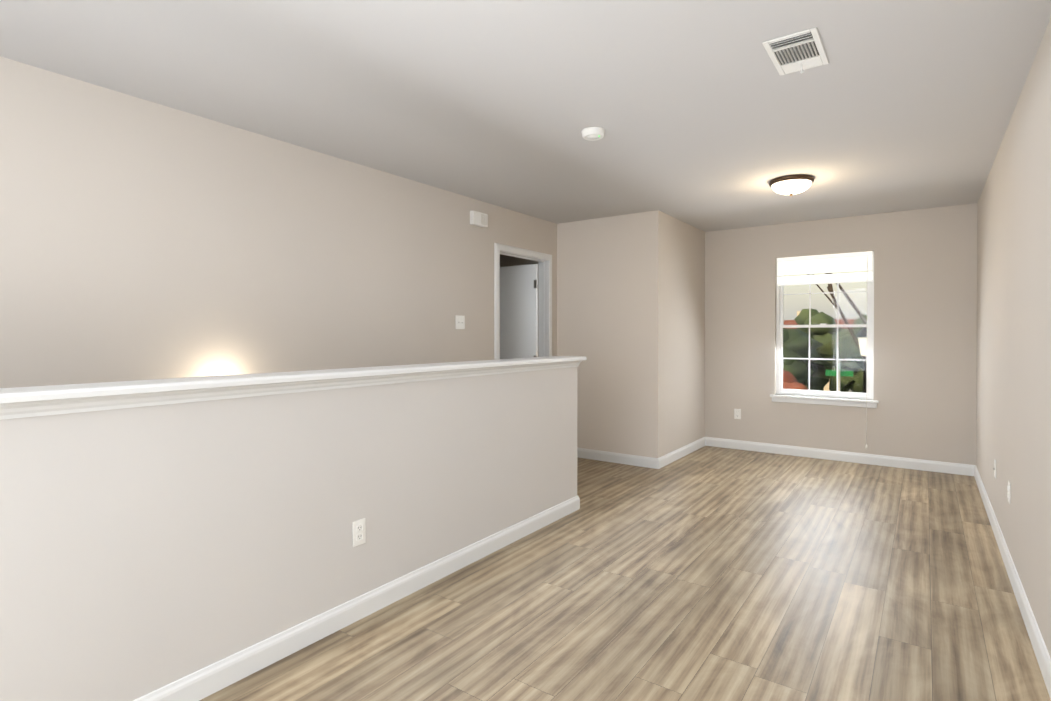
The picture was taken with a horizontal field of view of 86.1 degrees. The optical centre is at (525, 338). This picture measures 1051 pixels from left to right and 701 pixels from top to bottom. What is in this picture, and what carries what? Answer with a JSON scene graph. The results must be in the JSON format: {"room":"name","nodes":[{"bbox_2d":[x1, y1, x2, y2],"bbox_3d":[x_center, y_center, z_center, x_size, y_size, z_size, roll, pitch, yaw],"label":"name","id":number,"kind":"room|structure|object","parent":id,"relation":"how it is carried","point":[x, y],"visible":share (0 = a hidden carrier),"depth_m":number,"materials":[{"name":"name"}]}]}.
{"room":"upstairs loft landing","nodes":[
{"label":"upstairs loft landing","id":0,"kind":"room"},
{"bbox_2d":[0,56,556,387],"bbox_3d":[-1.950,0.028,2.930,0.120,2.475,7.970,0,0,35],"label":"wall","id":1,"kind":"structure","parent":0,"point":[141,239],"depth_m":3.10,"materials":[{"name":"paint"}]},
{"bbox_2d":[455,315,464,328],"bbox_3d":[-0.551,-0.137,4.775,0.019,0.115,0.116,0,0,35],"label":"switch plate","id":2,"kind":"object","parent":1,"relation":"attached to","point":[459,322],"visible":1,"depth_m":4.77,"materials":[{"name":"white plastic"}]},
{"bbox_2d":[470,210,487,227],"bbox_3d":[-0.409,-1.048,4.944,0.046,0.120,0.200,0,0,35],"label":"box","id":3,"kind":"object","parent":1,"relation":"attached to","point":[479,219],"visible":1,"depth_m":4.92,"materials":[{"name":"white plastic"}]},
{"bbox_2d":[500,264,537,358],"bbox_3d":[-0.202,0.222,6.184,0.815,2.020,0.167,0,0,35],"label":"door","id":4,"kind":"structure","parent":1,"relation":"in","point":[518,311],"depth_m":6.06,"materials":[{"name":"white wood"}]},
{"bbox_2d":[494,243,551,359],"bbox_3d":[-0.047,0.183,5.590,0.138,2.130,0.970,0,0,35],"label":"door frame","id":5,"kind":"structure","parent":1,"relation":"attached to","point":[498,247],"depth_m":5.90,"materials":[{"name":"white wood"}]},
{"bbox_2d":[0,367,576,700],"bbox_3d":[-1.499,0.727,1.602,0.120,1.095,6.320,0,0,35],"label":"wall","id":6,"kind":"structure","parent":0,"point":[144,550],"depth_m":2.08,"materials":[{"name":"paint"}]},
{"bbox_2d":[0,356,586,419],"bbox_3d":[-1.485,0.187,1.618,0.220,0.075,6.370,0,0,35],"label":"trim","id":7,"kind":"structure","parent":6,"relation":"on","point":[23,402],"depth_m":2.05,"materials":[{"name":"white wood"}]},
{"bbox_2d":[133,495,579,700],"bbox_3d":[-1.453,1.224,1.581,0.044,0.100,6.334,0,0,35],"label":"baseboard","id":8,"kind":"structure","parent":6,"relation":"attached to","point":[200,684],"depth_m":2.42,"materials":[{"name":"white wood"}]},
{"bbox_2d":[353,518,365,546],"bbox_3d":[-0.751,0.878,2.543,0.009,0.115,0.070,0,0,35],"label":"outlet","id":9,"kind":"object","parent":6,"relation":"attached to","point":[359,532],"visible":1,"depth_m":2.54,"materials":[{"name":"white plastic"}]},
{"bbox_2d":[500,254,537,266],"bbox_3d":[-0.069,0.001,6.875,1.390,2.475,0.120,0,0,35],"label":"wall","id":10,"kind":"structure","parent":0,"point":[505,260],"depth_m":6.84,"materials":[{"name":"paint"}]},
{"bbox_2d":[0,0,1050,231],"bbox_3d":[-0.676,-1.269,2.801,5.355,0.120,9.490,0,0,35],"label":"ceiling","id":11,"kind":"structure","parent":0,"point":[705,115],"depth_m":2.71,"materials":[{"name":"paint"}]},
{"bbox_2d":[581,127,604,140],"bbox_3d":[0.395,-1.191,3.285,0.136,0.042,0.136,0,0,35],"label":"smoke detector","id":12,"kind":"object","parent":11,"relation":"attached to","point":[592,133],"visible":1,"depth_m":3.25,"materials":[{"name":"white plastic"}]},
{"bbox_2d":[769,174,813,195],"bbox_3d":[2.047,-1.156,4.331,0.316,0.126,0.316,0,0,35],"label":"lamp","id":13,"kind":"object","parent":11,"relation":"attached to","point":[790,185],"visible":1,"depth_m":4.24,"materials":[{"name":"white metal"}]},
{"bbox_2d":[762,27,828,75],"bbox_3d":[1.144,-1.186,2.371,0.200,0.044,0.350,0,0,35],"label":"ceiling vent","id":14,"kind":"object","parent":11,"relation":"in","point":[801,51],"visible":1,"depth_m":2.36,"materials":[{"name":"white metal"}]},
{"bbox_2d":[557,210,662,457],"bbox_3d":[0.839,0.009,5.763,1.140,2.475,0.120,0,0,35],"label":"wall","id":15,"kind":"structure","parent":0,"point":[610,298],"depth_m":5.64,"materials":[{"name":"paint"}]},
{"bbox_2d":[577,447,656,468],"bbox_3d":[0.799,1.197,5.713,1.140,0.100,0.020,0,0,35],"label":"baseboard","id":16,"kind":"structure","parent":15,"relation":"attached to","point":[642,461],"depth_m":5.62,"materials":[{"name":"white wood"}]},
{"bbox_2d":[199,446,1050,700],"bbox_3d":[-0.676,1.366,2.818,5.355,0.200,9.490,0,0,35],"label":"floor","id":17,"kind":"structure","parent":0,"point":[708,573],"depth_m":2.66,"materials":[{"name":"brown laminate"}]},
{"bbox_2d":[663,213,704,455],"bbox_3d":[1.661,0.007,6.037,0.120,2.475,1.280,0,0,35],"label":"wall","id":18,"kind":"structure","parent":0,"point":[683,333],"depth_m":5.94,"materials":[{"name":"paint"}]},
{"bbox_2d":[657,437,704,468],"bbox_3d":[1.664,1.195,5.936,0.014,0.100,1.374,0,0,35],"label":"baseboard","id":19,"kind":"structure","parent":18,"relation":"attached to","point":[662,461],"depth_m":5.85,"materials":[{"name":"white wood"}]},
{"bbox_2d":[705,203,976,464],"bbox_3d":[3.076,0.008,5.902,2.585,2.475,0.140,0,0,35],"label":"wall","id":20,"kind":"structure","parent":0,"point":[925,321],"depth_m":5.52,"materials":[{"name":"paint"}]},
{"bbox_2d":[734,409,740,418],"bbox_3d":[2.379,0.848,6.312,0.070,0.115,0.009,0,0,35],"label":"outlet","id":21,"kind":"object","parent":20,"relation":"attached to","point":[737,413],"visible":1,"depth_m":6.31,"materials":[{"name":"white plastic"}]},
{"bbox_2d":[770,251,878,407],"bbox_3d":[3.098,-0.092,5.858,1.000,1.555,0.165,0,0,35],"label":"window unit","id":22,"kind":"structure","parent":20,"relation":"in","point":[780,325],"depth_m":5.84,"materials":[{"name":"white plastic"}]},
{"bbox_2d":[777,251,872,285],"bbox_3d":[3.088,-0.717,5.840,0.886,0.300,0.038,0,0,35],"label":"window blind slats","id":23,"kind":"object","parent":22,"relation":"attached to","point":[848,262],"visible":0.98,"depth_m":5.82,"materials":[{"name":"white plastic"}]},
{"bbox_2d":[865,255,867,448],"bbox_3d":[3.385,0.127,5.572,0.018,1.931,0.077,0,0,35],"label":"blind cord","id":24,"kind":"object","parent":23,"relation":"hanging from","point":[866,382],"visible":1,"depth_m":5.55,"materials":[{"name":"white plastic"}]},
{"bbox_2d":[705,437,972,475],"bbox_3d":[3.067,1.196,5.822,2.430,0.100,0.014,0,0,35],"label":"baseboard","id":25,"kind":"structure","parent":20,"relation":"attached to","point":[881,460],"depth_m":5.69,"materials":[{"name":"white wood"}]},
{"bbox_2d":[976,18,1050,657],"bbox_3d":[1.456,0.039,1.292,0.120,2.475,9.490,0,0,35],"label":"wall","id":26,"kind":"structure","parent":0,"point":[1013,411],"depth_m":2.72,"materials":[{"name":"paint"}]},
{"bbox_2d":[993,459,995,478],"bbox_3d":[3.074,0.855,3.687,0.014,0.115,0.070,0,0,35],"label":"outlet plate","id":27,"kind":"object","parent":26,"relation":"attached to","point":[994,468],"visible":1,"depth_m":3.68,"materials":[{"name":"white plastic"}]},
{"bbox_2d":[1007,480,1010,503],"bbox_3d":[2.639,0.840,3.070,0.009,0.115,0.070,0,0,35],"label":"outlet","id":28,"kind":"object","parent":26,"relation":"attached to","point":[1009,492],"visible":1,"depth_m":3.04,"materials":[{"name":"white plastic"}]},
{"bbox_2d":[973,465,1050,698],"bbox_3d":[1.401,1.226,1.339,0.014,0.100,9.250,0,0,35],"label":"baseboard","id":29,"kind":"structure","parent":26,"relation":"attached to","point":[1038,644],"depth_m":2.64,"materials":[{"name":"white wood"}]},
{"label":"outside","id":30,"kind":"structure","parent":0,"visible":0},
{"bbox_3d":[36.901,4.237,52.163,160.000,0.200,112.000,0,0,35],"label":"ground","id":31,"kind":"structure","parent":30,"visible":0},
{"bbox_2d":[783,370,808,389],"bbox_3d":[7.812,3.394,17.066,2.007,4.891,1.686,0,0,35],"label":"bush","id":32,"kind":"object","parent":31,"relation":"on","point":[789,381],"depth_m":16.57,"materials":[{"name":"brown plant"}]},
{"bbox_2d":[783,328,831,390],"bbox_3d":[9.803,2.302,21.866,3.755,5.665,4.248,0,0,35],"label":"tree","id":33,"kind":"object","parent":31,"relation":"on","point":[795,345],"depth_m":21.17,"materials":[{"name":"green plant"}]},
{"bbox_2d":[795,309,842,387],"bbox_3d":[15.341,2.507,29.878,3.132,8.202,3.698,0,0,35],"label":"tree","id":34,"kind":"object","parent":31,"relation":"on","point":[802,318],"depth_m":29.06,"materials":[{"name":"green plant"}]},
{"bbox_2d":[784,311,855,391],"bbox_3d":[19.305,1.042,43.798,11.800,6.300,10.800,0,0,35],"label":"house","id":35,"kind":"structure","parent":31,"relation":"on","point":[841,321],"depth_m":40.77,"materials":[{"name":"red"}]},
{"bbox_2d":[807,273,866,353],"bbox_3d":[10.750,-0.537,17.616,3.817,9.808,3.140,0,0,35],"label":"bare tree","id":36,"kind":"object","parent":31,"relation":"on","point":[848,298],"depth_m":17.78,"materials":[{"name":"brown plant"}]},
{"bbox_2d":[825,362,852,390],"bbox_3d":[8.517,2.508,15.277,0.475,3.750,0.475,0,0,-10],"label":"street sign","id":37,"kind":"object","parent":31,"relation":"on","point":[840,372],"depth_m":15.24,"materials":[{"name":"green metal"}]},
{"bbox_2d":[817,314,866,392],"bbox_3d":[14.953,2.214,25.020,3.258,6.542,3.191,0,0,35],"label":"tree","id":38,"kind":"object","parent":31,"relation":"on","point":[852,384],"depth_m":24.53,"materials":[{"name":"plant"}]},
{"bbox_2d":[856,323,866,392],"bbox_3d":[8.234,1.994,13.634,0.400,4.800,0.346,0,0,35],"label":"street lamp","id":39,"kind":"object","parent":31,"relation":"on","point":[862,337],"depth_m":13.59,"materials":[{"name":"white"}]}
]}

